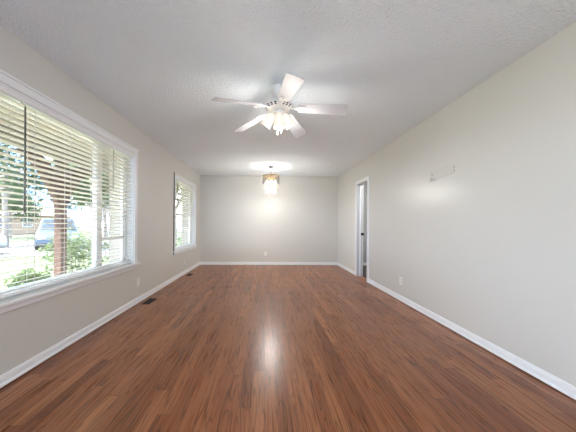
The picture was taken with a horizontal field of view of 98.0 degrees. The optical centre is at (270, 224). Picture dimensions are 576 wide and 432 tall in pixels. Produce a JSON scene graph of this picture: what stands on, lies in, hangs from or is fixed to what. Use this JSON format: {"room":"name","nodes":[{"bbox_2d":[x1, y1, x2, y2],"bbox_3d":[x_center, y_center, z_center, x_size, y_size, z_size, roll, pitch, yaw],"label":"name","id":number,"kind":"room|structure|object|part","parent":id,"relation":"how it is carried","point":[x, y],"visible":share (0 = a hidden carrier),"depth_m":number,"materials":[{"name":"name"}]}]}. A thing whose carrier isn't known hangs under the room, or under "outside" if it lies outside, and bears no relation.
{"room":"empty living room","nodes":[
{"label":"empty living room","id":0,"kind":"room"},
{"bbox_2d":[0,143,51,246],"bbox_3d":[-16.425,-3.186,15.379,6.176,9.183,5.740,0,0,-1],"label":"tree","id":1,"kind":"object","parent":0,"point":[4,226],"visible":0.27,"depth_m":15.32,"materials":[{"name":"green plant"}]},
{"bbox_2d":[0,105,108,161],"bbox_3d":[-3.136,-1.369,2.135,2.000,0.080,11.200,0,0,-1],"label":"ceiling","id":2,"kind":"structure","parent":0,"point":[14,118],"depth_m":3.58,"materials":[{"name":"brown paint"}]},
{"bbox_2d":[44,158,108,216],"bbox_3d":[-9.847,-1.544,14.914,5.765,5.999,5.367,0,0,-1],"label":"tree","id":3,"kind":"object","parent":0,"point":[69,169],"visible":0.1,"depth_m":13.84,"materials":[{"name":"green plant"}]},
{"bbox_2d":[83,175,108,236],"bbox_3d":[-17.408,-2.553,26.102,6.422,7.913,6.295,0,0,-1],"label":"tree","id":4,"kind":"object","parent":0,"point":[103,210],"visible":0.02,"depth_m":25.47,"materials":[{"name":"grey plant"}]},
{"bbox_2d":[0,24,199,375],"bbox_3d":[-1.979,0.079,1.885,0.323,2.840,10.453,0,0,-1],"label":"wall","id":5,"kind":"structure","parent":0,"point":[26,331],"depth_m":2.67,"materials":[{"name":"paint"}]},
{"bbox_2d":[0,69,139,313],"bbox_3d":[-1.989,-0.213,2.269,0.415,1.625,2.422,0,0,-1],"label":"window","id":6,"kind":"structure","parent":5,"relation":"in","point":[12,302],"depth_m":2.78,"materials":[{"name":"white paint"}]},
{"bbox_2d":[0,82,19,298],"bbox_3d":[-1.836,-0.220,1.481,0.085,1.451,0.616,0,0,-1],"label":"window blind","id":7,"kind":"object","parent":6,"relation":"attached to","point":[6,92],"visible":1,"depth_m":1.74,"materials":[{"name":"white plastic"}]},
{"bbox_3d":[-1.855,0.497,1.481,0.052,0.018,0.608,0,0,-1],"label":"rail","id":8,"kind":"part","parent":7,"relation":"part of","materials":[{"name":"white plastic"}]},
{"bbox_2d":[8,93,106,294],"bbox_3d":[-1.846,-0.220,2.281,0.099,1.451,0.984,0,0,-1],"label":"window blind","id":9,"kind":"object","parent":6,"relation":"attached to","point":[24,102],"visible":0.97,"depth_m":2.13,"materials":[{"name":"white plastic"}]},
{"bbox_3d":[-1.860,-0.197,1.941,0.057,1.377,0.004,0,0,-1],"label":"ladder cord","id":10,"kind":"part","parent":9,"relation":"part of","materials":[{"name":"white fabric"}]},
{"bbox_3d":[-1.872,0.497,2.281,0.052,0.018,0.976,0,0,-1],"label":"rail","id":11,"kind":"part","parent":9,"relation":"part of","materials":[{"name":"white plastic"}]},
{"bbox_3d":[-1.867,-0.197,2.301,0.057,1.377,0.004,0,0,-1],"label":"ladder cord","id":12,"kind":"part","parent":9,"relation":"part of","materials":[{"name":"white fabric"}]},
{"bbox_3d":[-1.875,-0.197,2.641,0.057,1.377,0.004,0,0,-1],"label":"ladder cord","id":13,"kind":"part","parent":9,"relation":"part of","materials":[{"name":"white fabric"}]},
{"bbox_3d":[-1.868,0.539,2.271,0.162,0.028,2.422,0,0,-1],"label":"sill","id":14,"kind":"part","parent":6,"relation":"part of","materials":[{"name":"white paint"}]},
{"bbox_3d":[-1.963,-0.216,3.091,0.039,1.380,0.477,0,0,-1],"label":"sash","id":15,"kind":"part","parent":6,"relation":"part of","materials":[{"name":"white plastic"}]},
{"bbox_2d":[99,140,134,269],"bbox_3d":[-1.862,-0.220,3.072,0.099,1.451,0.596,0,0,-1],"label":"window blind","id":16,"kind":"object","parent":6,"relation":"attached to","point":[109,145],"visible":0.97,"depth_m":3.02,"materials":[{"name":"white plastic"}]},
{"bbox_3d":[-1.880,-0.197,2.891,0.057,1.377,0.004,0,0,-1],"label":"ladder cord","id":17,"kind":"part","parent":16,"relation":"part of","materials":[{"name":"white fabric"}]},
{"bbox_3d":[-1.888,0.497,3.072,0.052,0.018,0.588,0,0,-1],"label":"rail","id":18,"kind":"part","parent":16,"relation":"part of","materials":[{"name":"white plastic"}]},
{"bbox_3d":[-1.887,-0.197,3.231,0.057,1.377,0.004,0,0,-1],"label":"ladder cord","id":19,"kind":"part","parent":16,"relation":"part of","materials":[{"name":"white fabric"}]},
{"bbox_2d":[0,262,199,387],"bbox_3d":[-1.813,1.054,1.889,0.022,0.072,9.853,0,0,-1],"label":"baseboard","id":20,"kind":"structure","parent":5,"relation":"attached to","point":[19,370],"depth_m":2.29,"materials":[{"name":"white paint"}]},
{"bbox_2d":[173,172,196,254],"bbox_3d":[-2.059,-0.206,5.601,0.415,1.610,1.573,0,0,-1],"label":"window","id":21,"kind":"structure","parent":5,"relation":"in","point":[185,222],"depth_m":6.30,"materials":[{"name":"white paint"}]},
{"bbox_3d":[-2.016,-0.219,5.601,0.039,1.385,1.335,0,0,-1],"label":"sash","id":22,"kind":"part","parent":21,"relation":"part of","materials":[{"name":"white plastic"}]},
{"bbox_3d":[-2.016,-0.219,5.601,0.055,1.485,1.435,0,0,-1],"label":"frame","id":23,"kind":"part","parent":21,"relation":"part of","materials":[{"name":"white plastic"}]},
{"bbox_2d":[175,176,194,249],"bbox_3d":[-1.915,-0.222,5.604,0.099,1.455,1.412,0,0,-1],"label":"window blind","id":24,"kind":"object","parent":21,"relation":"attached to","point":[178,180],"visible":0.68,"depth_m":5.56,"materials":[{"name":"white plastic"}]},
{"bbox_3d":[-1.938,0.538,5.603,0.162,0.028,1.573,0,0,-1],"label":"sill","id":25,"kind":"part","parent":21,"relation":"part of","materials":[{"name":"white paint"}]},
{"bbox_2d":[200,175,337,261],"bbox_3d":[-0.035,-0.108,7.004,3.777,2.440,0.300,0,0,-1],"label":"wall","id":26,"kind":"structure","parent":0,"point":[242,218],"depth_m":6.85,"materials":[{"name":"paint"}]},
{"bbox_2d":[200,262,336,264],"bbox_3d":[-0.039,1.066,6.843,3.777,0.072,0.022,0,0,-1],"label":"baseboard","id":27,"kind":"structure","parent":26,"relation":"attached to","point":[201,263],"depth_m":6.84,"materials":[{"name":"white paint"}]},
{"bbox_2d":[337,211,337,261],"bbox_3d":[1.851,-0.137,6.887,0.012,2.357,0.012,0,0,-1],"label":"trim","id":28,"kind":"structure","parent":26,"relation":"attached to","point":[337,211],"depth_m":6.88,"materials":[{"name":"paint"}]},
{"bbox_2d":[0,265,575,431],"bbox_3d":[0.903,1.177,1.946,5.497,0.124,9.893,0,0,-1],"label":"floor","id":29,"kind":"structure","parent":0,"point":[219,348],"depth_m":1.89,"materials":[{"name":"brown wood"}]},
{"bbox_2d":[142,298,156,303],"bbox_3d":[-1.728,1.098,3.575,0.110,0.006,0.260,0,0,-1],"label":"floor vent","id":30,"kind":"object","parent":29,"relation":"in","point":[150,300],"visible":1,"depth_m":3.56,"materials":[{"name":"brown metal"}]},
{"bbox_2d":[0,0,575,176],"bbox_3d":[0.769,-1.397,1.943,6.200,0.150,10.453,0,0,-1],"label":"ceiling","id":31,"kind":"structure","parent":0,"point":[161,65],"depth_m":2.01,"materials":[{"name":"white paint"}]},
{"bbox_2d":[263,166,278,185],"bbox_3d":[0.009,-1.026,5.727,0.390,0.602,0.388,0,0,-1],"label":"chandelier","id":32,"kind":"object","parent":31,"relation":"hanging from","point":[270,177],"visible":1,"depth_m":5.69,"materials":[{"name":"glass"}]},
{"bbox_2d":[212,73,347,137],"bbox_3d":[0.100,-1.092,2.406,1.242,0.469,1.236,0,0,-1],"label":"ceiling fan","id":33,"kind":"object","parent":31,"relation":"hanging from","point":[278,107],"visible":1,"depth_m":2.36,"materials":[{"name":"white metal"}]},
{"bbox_3d":[-0.288,-1.096,2.250,0.462,0.088,0.142,0,0,-29],"label":"blade","id":34,"kind":"part","parent":33,"relation":"part of","materials":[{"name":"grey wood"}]},
{"bbox_3d":[-0.207,-1.095,2.727,0.462,0.088,0.142,0,0,43],"label":"blade","id":35,"kind":"part","parent":33,"relation":"part of","materials":[{"name":"grey wood"}]},
{"bbox_3d":[-0.020,-1.023,2.490,0.153,0.157,0.114,0,0,24],"label":"lamp shade","id":36,"kind":"part","parent":33,"relation":"part of","materials":[{"name":"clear glass"}]},
{"bbox_3d":[0.081,-0.991,2.382,0.116,0.142,0.116,0,0,-1],"label":"lamp shade","id":37,"kind":"part","parent":33,"relation":"part of","materials":[{"name":"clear glass"}]},
{"bbox_3d":[0.177,-1.022,2.494,0.153,0.157,0.114,0,0,-26],"label":"lamp shade","id":38,"kind":"part","parent":33,"relation":"part of","materials":[{"name":"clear glass"}]},
{"bbox_3d":[0.140,-1.093,2.025,0.142,0.088,0.462,0,0,-11],"label":"blade","id":39,"kind":"part","parent":33,"relation":"part of","materials":[{"name":"grey wood"}]},
{"bbox_3d":[0.272,-1.092,2.796,0.142,0.088,0.462,0,0,25],"label":"blade","id":40,"kind":"part","parent":33,"relation":"part of","materials":[{"name":"grey"}]},
{"bbox_3d":[0.486,-1.090,2.363,0.462,0.088,0.142,0,0,7],"label":"blade","id":41,"kind":"part","parent":33,"relation":"part of","materials":[{"name":"grey wood"}]},
{"bbox_2d":[363,184,366,261],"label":"door","id":42,"kind":"structure","parent":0,"point":[365,185],"depth_m":6.86,"materials":[{"name":"grey paint"}]},
{"bbox_2d":[338,22,575,386],"bbox_3d":[2.020,-0.094,1.969,0.120,2.440,10.453,0,0,-1],"label":"wall","id":43,"kind":"structure","parent":0,"point":[487,246],"depth_m":2.19,"materials":[{"name":"paint"}]},
{"bbox_2d":[355,176,368,282],"bbox_3d":[1.951,0.095,5.167,0.154,2.062,0.704,0,0,-1],"label":"door frame","id":44,"kind":"structure","parent":43,"relation":"in","point":[359,233],"depth_m":5.44,"materials":[{"name":"white paint"}]},
{"bbox_2d":[429,163,454,181],"bbox_3d":[1.943,-0.581,2.849,0.004,0.137,0.414,0,0,-1],"label":"scar","id":45,"kind":"object","parent":43,"relation":"attached to","point":[436,174],"visible":1,"depth_m":2.84,"materials":[{"name":"grey paint"}]},
{"bbox_2d":[337,262,575,399],"bbox_3d":[1.941,1.080,1.968,0.022,0.072,9.853,0,0,-1],"label":"baseboard","id":46,"kind":"structure","parent":43,"relation":"attached to","point":[555,382],"depth_m":2.17,"materials":[{"name":"white paint"}]},
{"label":"outside","id":47,"kind":"structure","parent":0,"visible":0},
{"bbox_2d":[0,246,108,256],"bbox_3d":[-10.095,1.427,13.491,10.800,0.035,4.600,0,0,-1],"label":"driveway","id":48,"kind":"structure","parent":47,"point":[5,251],"depth_m":12.81,"materials":[{"name":"grey concrete"}]},
{"bbox_2d":[0,236,6,247],"bbox_3d":[-14.868,0.652,11.091,4.546,1.450,1.806,0,0,-1],"label":"sedan","id":49,"kind":"object","parent":48,"relation":"on","point":[2,238],"visible":0.94,"depth_m":11.82,"materials":[{"name":"silver metal"}]},
{"bbox_2d":[35,219,79,249],"bbox_3d":[-12.892,0.515,15.154,1.906,1.750,4.746,0,0,-41],"label":"minivan","id":50,"kind":"object","parent":48,"relation":"on","point":[41,232],"visible":0.54,"depth_m":13.88,"materials":[{"name":"blue paint"}]},
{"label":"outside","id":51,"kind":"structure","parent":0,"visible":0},
{"bbox_2d":[0,229,181,289],"bbox_3d":[-36.577,1.365,24.238,67.900,0.200,90.000,0,0,-1],"label":"lawn","id":52,"kind":"structure","parent":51,"point":[21,260],"depth_m":9.36,"materials":[{"name":"green plant"}]},
{"bbox_2d":[0,181,45,237],"bbox_3d":[-25.744,-1.514,24.382,5.564,5.720,6.241,0,0,-1],"label":"tree","id":53,"kind":"object","parent":52,"relation":"on","point":[18,208],"visible":0.47,"depth_m":24.53,"materials":[{"name":"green plant"}]},
{"bbox_2d":[4,268,50,287],"bbox_3d":[-5.411,1.233,5.578,0.837,0.512,0.848,0,0,-1],"label":"shrub","id":54,"kind":"object","parent":52,"relation":"on","point":[30,276],"visible":0.48,"depth_m":5.48,"materials":[{"name":"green plant"}]},
{"bbox_2d":[0,206,74,234],"bbox_3d":[-38.762,-0.950,36.195,9.400,4.400,19.200,0,0,-11],"label":"house","id":55,"kind":"structure","parent":52,"relation":"on","point":[14,226],"depth_m":35.64,"materials":[{"name":"beige brick"}]},
{"bbox_3d":[-34.490,-0.271,35.513,0.015,1.100,1.600,0,0,-11],"label":"pane","id":56,"kind":"part","parent":55,"relation":"part of","materials":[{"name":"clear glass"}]},
{"bbox_2d":[36,226,108,273],"bbox_3d":[-5.610,0.747,7.207,1.824,1.466,1.851,0,0,-1],"label":"shrub","id":57,"kind":"object","parent":52,"relation":"on","point":[73,252],"visible":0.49,"depth_m":7.00,"materials":[{"name":"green plant"}]},
{"bbox_2d":[67,194,108,232],"bbox_3d":[-27.466,-4.142,39.136,8.357,10.953,8.595,0,0,-1],"label":"tree","id":58,"kind":"object","parent":52,"relation":"on","point":[68,207],"visible":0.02,"depth_m":37.42,"materials":[{"name":"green plant"}]},
{"bbox_2d":[175,184,181,239],"bbox_3d":[-8.969,-2.967,24.018,8.156,8.859,7.054,0,0,36],"label":"tree","id":59,"kind":"object","parent":52,"relation":"on","point":[176,184],"visible":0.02,"depth_m":23.17,"materials":[{"name":"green plant"}]},
{"bbox_2d":[175,226,181,246],"bbox_3d":[-4.359,0.767,10.651,1.688,1.442,1.855,0,0,-44],"label":"shrub","id":60,"kind":"object","parent":52,"relation":"on","point":[176,232],"visible":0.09,"depth_m":10.47,"materials":[{"name":"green plant"}]},
{"bbox_3d":[-3.105,1.351,2.136,1.900,0.280,10.800,0,0,-1],"label":"floor","id":61,"kind":"structure","parent":52,"relation":"on","visible":0},
{"bbox_2d":[11,148,91,275],"bbox_3d":[-3.550,0.048,4.226,0.170,2.320,1.720,0,0,-1],"label":"porch post","id":62,"kind":"object","parent":61,"relation":"on","point":[59,244],"visible":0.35,"depth_m":4.17,"materials":[{"name":"red wood"}]},
{"bbox_2d":[0,124,108,173],"bbox_3d":[-3.497,-1.221,2.127,0.160,0.220,11.000,0,0,-1],"label":"beam","id":63,"kind":"structure","parent":62,"relation":"on","point":[2,125],"depth_m":3.82,"materials":[{"name":"brown paint"}]},
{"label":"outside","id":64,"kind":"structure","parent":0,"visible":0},
{"bbox_2d":[0,233,181,257],"bbox_3d":[-12.727,1.411,19.738,2.200,0.030,80.000,0,0,-1],"label":"sidewalk","id":65,"kind":"structure","parent":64,"point":[178,234],"depth_m":17.01,"materials":[{"name":"grey concrete"}]},
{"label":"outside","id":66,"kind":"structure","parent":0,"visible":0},
{"bbox_2d":[5,230,181,247],"bbox_3d":[-17.631,1.383,24.636,3.800,0.020,90.000,0,0,-1],"label":"street","id":67,"kind":"structure","parent":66,"point":[14,244],"depth_m":17.97,"materials":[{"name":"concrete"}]}
]}

